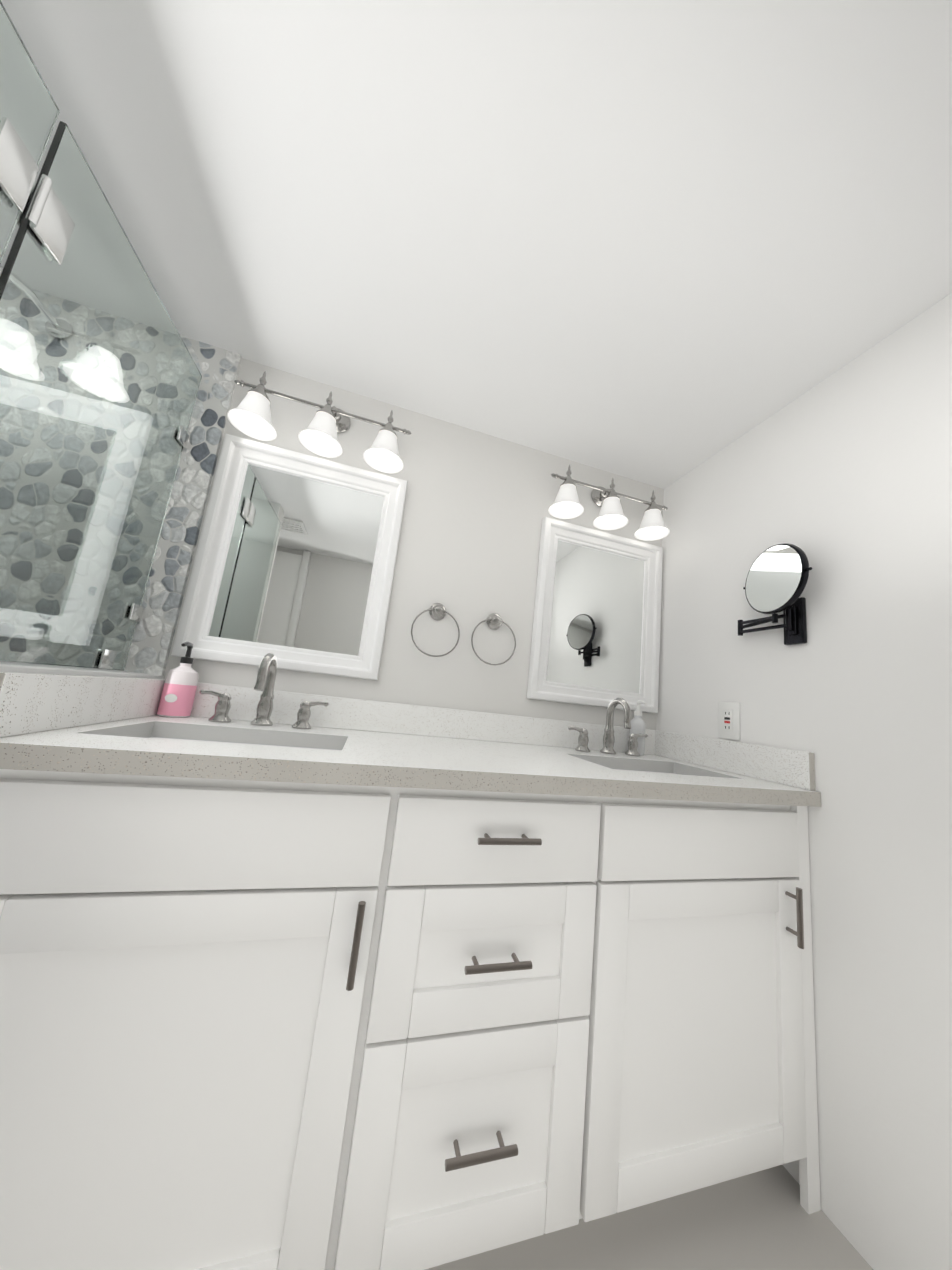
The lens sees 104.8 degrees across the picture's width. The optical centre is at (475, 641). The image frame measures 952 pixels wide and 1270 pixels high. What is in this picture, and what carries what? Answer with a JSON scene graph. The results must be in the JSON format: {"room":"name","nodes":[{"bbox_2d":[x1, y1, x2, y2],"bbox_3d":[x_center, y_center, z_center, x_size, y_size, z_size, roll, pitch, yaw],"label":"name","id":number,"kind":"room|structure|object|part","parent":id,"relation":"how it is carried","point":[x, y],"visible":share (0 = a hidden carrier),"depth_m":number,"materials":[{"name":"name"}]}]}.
{"room":"bathroom","nodes":[
{"label":"bathroom","id":0,"kind":"room"},
{"bbox_2d":[163,358,663,729],"bbox_3d":[-0.322,0.158,1.221,3.350,2.000,0.100,9,-9,-15],"label":"wall","id":1,"kind":"structure","parent":0,"point":[477,504],"depth_m":1.29,"materials":[{"name":"white paint"}]},
{"bbox_2d":[6,336,241,677],"bbox_3d":[-1.331,-0.008,0.891,0.981,2.000,0.014,9,-9,-15],"label":"wall tile","id":2,"kind":"structure","parent":1,"relation":"attached to","point":[155,628],"depth_m":1.07,"materials":[{"name":"stone"}]},
{"bbox_2d":[171,434,407,679],"bbox_3d":[-0.539,-0.257,1.143,0.556,0.688,0.028,9,-9,-15],"label":"mirror","id":3,"kind":"object","parent":1,"relation":"attached to","point":[293,568],"visible":0.98,"depth_m":1.14,"materials":[{"name":"white mirror"}]},
{"bbox_3d":[-0.542,-0.255,1.154,0.424,0.556,0.004,9,-9,-15],"label":"glass","id":4,"kind":"part","parent":3,"relation":"part of","materials":[{"name":"silver metal"}]},
{"bbox_2d":[227,371,410,472],"bbox_3d":[-0.471,-0.706,1.158,0.526,0.196,0.147,9,-9,-15],"label":"light","id":5,"kind":"object","parent":1,"relation":"attached to","point":[250,415],"visible":1,"depth_m":1.14,"materials":[{"name":"white glass"}]},
{"bbox_3d":[-0.656,-0.686,1.092,0.128,0.094,0.128,9,-9,-15],"label":"lamp shade","id":6,"kind":"part","parent":5,"relation":"part of","materials":[{"name":"white glass"}]},
{"bbox_3d":[-0.474,-0.657,1.141,0.128,0.094,0.128,9,-9,-15],"label":"lamp shade","id":7,"kind":"part","parent":5,"relation":"part of","materials":[{"name":"white glass"}]},
{"bbox_3d":[-0.474,-0.656,1.141,0.044,0.044,0.044,9,-9,-15],"label":"bulb","id":8,"kind":"part","parent":5,"relation":"part of","materials":[{"name":"white glass"}]},
{"bbox_3d":[-0.293,-0.629,1.190,0.128,0.094,0.128,9,-9,-15],"label":"lamp shade","id":9,"kind":"part","parent":5,"relation":"part of","materials":[{"name":"white glass"}]},
{"bbox_3d":[-0.293,-0.628,1.190,0.044,0.044,0.044,9,-9,-15],"label":"bulb","id":10,"kind":"part","parent":5,"relation":"part of","materials":[{"name":"white glass"}]},
{"bbox_2d":[190,682,655,755],"bbox_3d":[-0.078,0.269,1.211,1.599,0.093,0.020,9,-9,-15],"label":"backsplash","id":11,"kind":"structure","parent":1,"relation":"attached to","point":[373,716],"depth_m":1.17,"materials":[{"name":"white stone"}]},
{"bbox_2d":[411,603,459,656],"bbox_3d":[-0.134,-0.042,1.228,0.166,0.189,0.036,9,-9,-15],"label":"towel ring","id":12,"kind":"object","parent":1,"relation":"attached to","point":[437,611],"visible":0.96,"depth_m":1.23,"materials":[{"name":"silver metal"}]},
{"bbox_2d":[471,613,515,664],"bbox_3d":[0.063,-0.012,1.281,0.166,0.189,0.036,9,-9,-15],"label":"towel ring","id":13,"kind":"object","parent":1,"relation":"attached to","point":[494,621],"visible":0.94,"depth_m":1.28,"materials":[{"name":"silver metal"}]},
{"bbox_2d":[527,517,662,713],"bbox_3d":[0.481,-0.098,1.417,0.544,0.688,0.028,9,-9,-15],"label":"mirror","id":14,"kind":"object","parent":1,"relation":"attached to","point":[596,628],"visible":1,"depth_m":1.42,"materials":[{"name":"white mirror"}]},
{"bbox_3d":[0.478,-0.097,1.429,0.412,0.556,0.004,9,-9,-15],"label":"glass","id":15,"kind":"part","parent":14,"relation":"part of","materials":[{"name":"silver metal"}]},
{"bbox_2d":[548,464,669,540],"bbox_3d":[0.522,-0.552,1.425,0.526,0.196,0.147,9,-9,-15],"label":"light","id":16,"kind":"object","parent":1,"relation":"attached to","point":[566,504],"visible":1,"depth_m":1.41,"materials":[{"name":"white glass"}]},
{"bbox_3d":[0.337,-0.531,1.359,0.128,0.094,0.128,9,-9,-15],"label":"lamp shade","id":17,"kind":"part","parent":16,"relation":"part of","materials":[{"name":"white glass"}]},
{"bbox_3d":[0.337,-0.530,1.359,0.044,0.044,0.044,9,-9,-15],"label":"bulb","id":18,"kind":"part","parent":16,"relation":"part of","materials":[{"name":"white glass"}]},
{"bbox_3d":[0.519,-0.503,1.408,0.128,0.094,0.128,9,-9,-15],"label":"lamp shade","id":19,"kind":"part","parent":16,"relation":"part of","materials":[{"name":"white glass"}]},
{"bbox_3d":[0.700,-0.475,1.457,0.128,0.094,0.128,9,-9,-15],"label":"lamp shade","id":20,"kind":"part","parent":16,"relation":"part of","materials":[{"name":"white glass"}]},
{"bbox_2d":[0,0,951,488],"bbox_3d":[0.053,-0.970,0.479,3.350,0.060,2.000,9,-9,-15],"label":"ceiling","id":21,"kind":"structure","parent":0,"point":[662,244],"depth_m":0.73,"materials":[{"name":"white paint"}]},
{"bbox_2d":[425,1165,872,1269],"bbox_3d":[-0.174,1.051,0.151,3.350,0.060,2.000,9,-9,-15],"label":"floor","id":22,"kind":"structure","parent":0,"point":[762,1220],"depth_m":0.73,"materials":[{"name":"grey tile"}]},
{"bbox_2d":[0,760,407,1269],"bbox_3d":[-0.537,0.653,0.754,0.586,0.834,0.543,9,-9,-15],"label":"base cabinet","id":23,"kind":"object","parent":22,"relation":"on","point":[352,984],"depth_m":0.54,"materials":[{"name":"white paint"}]},
{"bbox_3d":[-0.471,0.657,0.520,0.565,0.555,0.019,9,-9,-15],"label":"door","id":24,"kind":"part","parent":23,"relation":"part of","materials":[{"name":"white paint"}]},
{"bbox_3d":[-0.194,0.484,0.595,0.012,0.122,0.033,9,-9,-15],"label":"handle","id":25,"kind":"part","parent":23,"relation":"part of","materials":[{"name":"silver metal"}]},
{"bbox_2d":[0,712,820,807],"bbox_3d":[-0.012,0.300,0.950,1.640,0.034,0.547,9,-9,-15],"label":"countertop","id":26,"kind":"structure","parent":23,"relation":"on","point":[428,763],"depth_m":0.74,"materials":[{"name":"white stone"}]},
{"bbox_2d":[157,641,198,717],"bbox_3d":[-0.784,0.098,0.977,0.070,0.198,0.074,9,-9,-15],"label":"soap bottle","id":27,"kind":"object","parent":26,"relation":"on","point":[178,692],"visible":1,"depth_m":0.95,"materials":[{"name":"pink plastic"}]},
{"bbox_2d":[128,728,339,747],"bbox_3d":[-0.516,0.300,0.771,0.468,0.159,0.280,9,-9,-15],"label":"sink","id":28,"kind":"object","parent":26,"relation":"in","point":[155,731],"depth_m":0.89,"materials":[{"name":"white ceramic"}]},
{"bbox_2d":[200,653,328,728],"bbox_3d":[-0.558,0.125,0.968,0.319,0.192,0.133,9,-9,-15],"label":"faucet","id":29,"kind":"object","parent":26,"relation":"on","point":[264,709],"visible":1,"depth_m":0.98,"materials":[{"name":"silver metal"}]},
{"bbox_2d":[568,698,647,755],"bbox_3d":[0.479,0.286,1.247,0.319,0.192,0.133,9,-9,-15],"label":"faucet","id":30,"kind":"object","parent":26,"relation":"on","point":[608,741],"visible":1,"depth_m":1.26,"materials":[{"name":"silver metal"}]},
{"bbox_2d":[629,700,646,754],"bbox_3d":[0.601,0.314,1.354,0.053,0.198,0.066,9,-9,-15],"label":"clear soap bottle","id":31,"kind":"object","parent":26,"relation":"on","point":[637,722],"visible":0.71,"depth_m":1.34,"materials":[{"name":"white"}]},
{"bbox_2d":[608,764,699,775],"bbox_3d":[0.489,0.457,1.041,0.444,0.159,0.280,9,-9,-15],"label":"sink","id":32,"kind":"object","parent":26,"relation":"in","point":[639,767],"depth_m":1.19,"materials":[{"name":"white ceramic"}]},
{"bbox_2d":[344,792,643,1269],"bbox_3d":[-0.056,0.730,0.894,0.577,0.834,0.522,9,-9,-15],"label":"base cabinet","id":33,"kind":"object","parent":22,"relation":"on","point":[502,1074],"depth_m":0.66,"materials":[{"name":"white paint"}]},
{"bbox_3d":[-0.001,0.848,0.631,0.417,0.319,0.019,9,-9,-15],"label":"drawer","id":34,"kind":"part","parent":33,"relation":"part of","materials":[{"name":"white paint"}]},
{"bbox_3d":[0.030,0.573,0.676,0.417,0.230,0.019,9,-9,-15],"label":"drawer","id":35,"kind":"part","parent":33,"relation":"part of","materials":[{"name":"white paint"}]},
{"bbox_3d":[0.007,0.840,0.607,0.122,0.012,0.033,9,-9,-15],"label":"handle","id":36,"kind":"part","parent":33,"relation":"part of","materials":[{"name":"silver metal"}]},
{"bbox_3d":[0.051,0.382,0.707,0.417,0.147,0.019,9,-9,-15],"label":"drawer","id":37,"kind":"part","parent":33,"relation":"part of","materials":[{"name":"white paint"}]},
{"bbox_3d":[0.037,0.570,0.650,0.122,0.012,0.033,9,-9,-15],"label":"handle","id":38,"kind":"part","parent":33,"relation":"part of","materials":[{"name":"silver metal"}]},
{"bbox_3d":[0.060,0.368,0.683,0.122,0.012,0.033,9,-9,-15],"label":"handle","id":39,"kind":"part","parent":33,"relation":"part of","materials":[{"name":"silver metal"}]},
{"bbox_2d":[628,800,820,1213],"bbox_3d":[0.434,0.806,1.026,0.596,0.834,0.522,9,-9,-15],"label":"base cabinet","id":40,"kind":"object","parent":22,"relation":"on","point":[726,1088],"depth_m":0.79,"materials":[{"name":"white paint"}]},
{"bbox_3d":[0.483,0.806,0.777,0.550,0.555,0.019,9,-9,-15],"label":"door","id":41,"kind":"part","parent":40,"relation":"part of","materials":[{"name":"white paint"}]},
{"bbox_3d":[0.734,0.628,0.844,0.012,0.122,0.033,9,-9,-15],"label":"handle","id":42,"kind":"part","parent":40,"relation":"part of","materials":[{"name":"silver metal"}]},
{"bbox_3d":[-0.890,0.539,0.668,0.165,0.953,0.548,9,-9,-15],"label":"wall","id":43,"kind":"structure","parent":22,"relation":"on","visible":0},
{"bbox_2d":[0,661,162,678],"bbox_3d":[-0.852,0.058,0.731,0.143,0.019,0.539,9,-9,-15],"label":"wall cap","id":44,"kind":"object","parent":43,"relation":"on","point":[5,666],"visible":0.75,"depth_m":0.71,"materials":[{"name":"white stone"}]},
{"bbox_2d":[0,116,201,669],"bbox_3d":[-0.842,-0.129,0.722,0.032,1.480,0.603,9,-9,-15],"label":"glass panel","id":45,"kind":"object","parent":44,"relation":"on","point":[100,377],"visible":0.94,"depth_m":0.73,"materials":[{"name":"clear glass"}]},
{"bbox_2d":[0,0,59,264],"bbox_3d":[-0.730,-0.036,0.240,0.010,1.790,0.477,9,-9,-15],"label":"shower glass door","id":46,"kind":"structure","parent":45,"relation":"attached to","point":[29,110],"depth_m":0.56,"materials":[{"name":"clear glass"}]},
{"bbox_2d":[656,293,951,1269],"bbox_3d":[0.933,0.241,0.865,0.100,2.000,1.250,9,-9,-15],"label":"wall","id":47,"kind":"structure","parent":0,"point":[842,477],"depth_m":0.83,"materials":[{"name":"white paint"}]},
{"bbox_2d":[718,702,739,739],"bbox_3d":[0.795,0.247,1.155,0.010,0.114,0.070,9,-9,-15],"label":"outlet","id":48,"kind":"object","parent":47,"relation":"attached to","point":[728,720],"visible":1,"depth_m":1.15,"materials":[{"name":"white plastic"}]},
{"bbox_2d":[656,730,816,791],"bbox_3d":[0.767,0.357,1.173,0.020,0.093,0.537,9,-9,-15],"label":"backsplash","id":49,"kind":"structure","parent":47,"relation":"attached to","point":[796,768],"depth_m":1.07,"materials":[{"name":"white stone"}]},
{"bbox_2d":[738,543,811,644],"bbox_3d":[0.842,-0.131,1.034,0.095,0.275,0.236,9,-9,-15],"label":"makeup mirror","id":50,"kind":"object","parent":47,"relation":"attached to","point":[777,578],"visible":1,"depth_m":1.00,"materials":[{"name":"black metal"}]}
]}

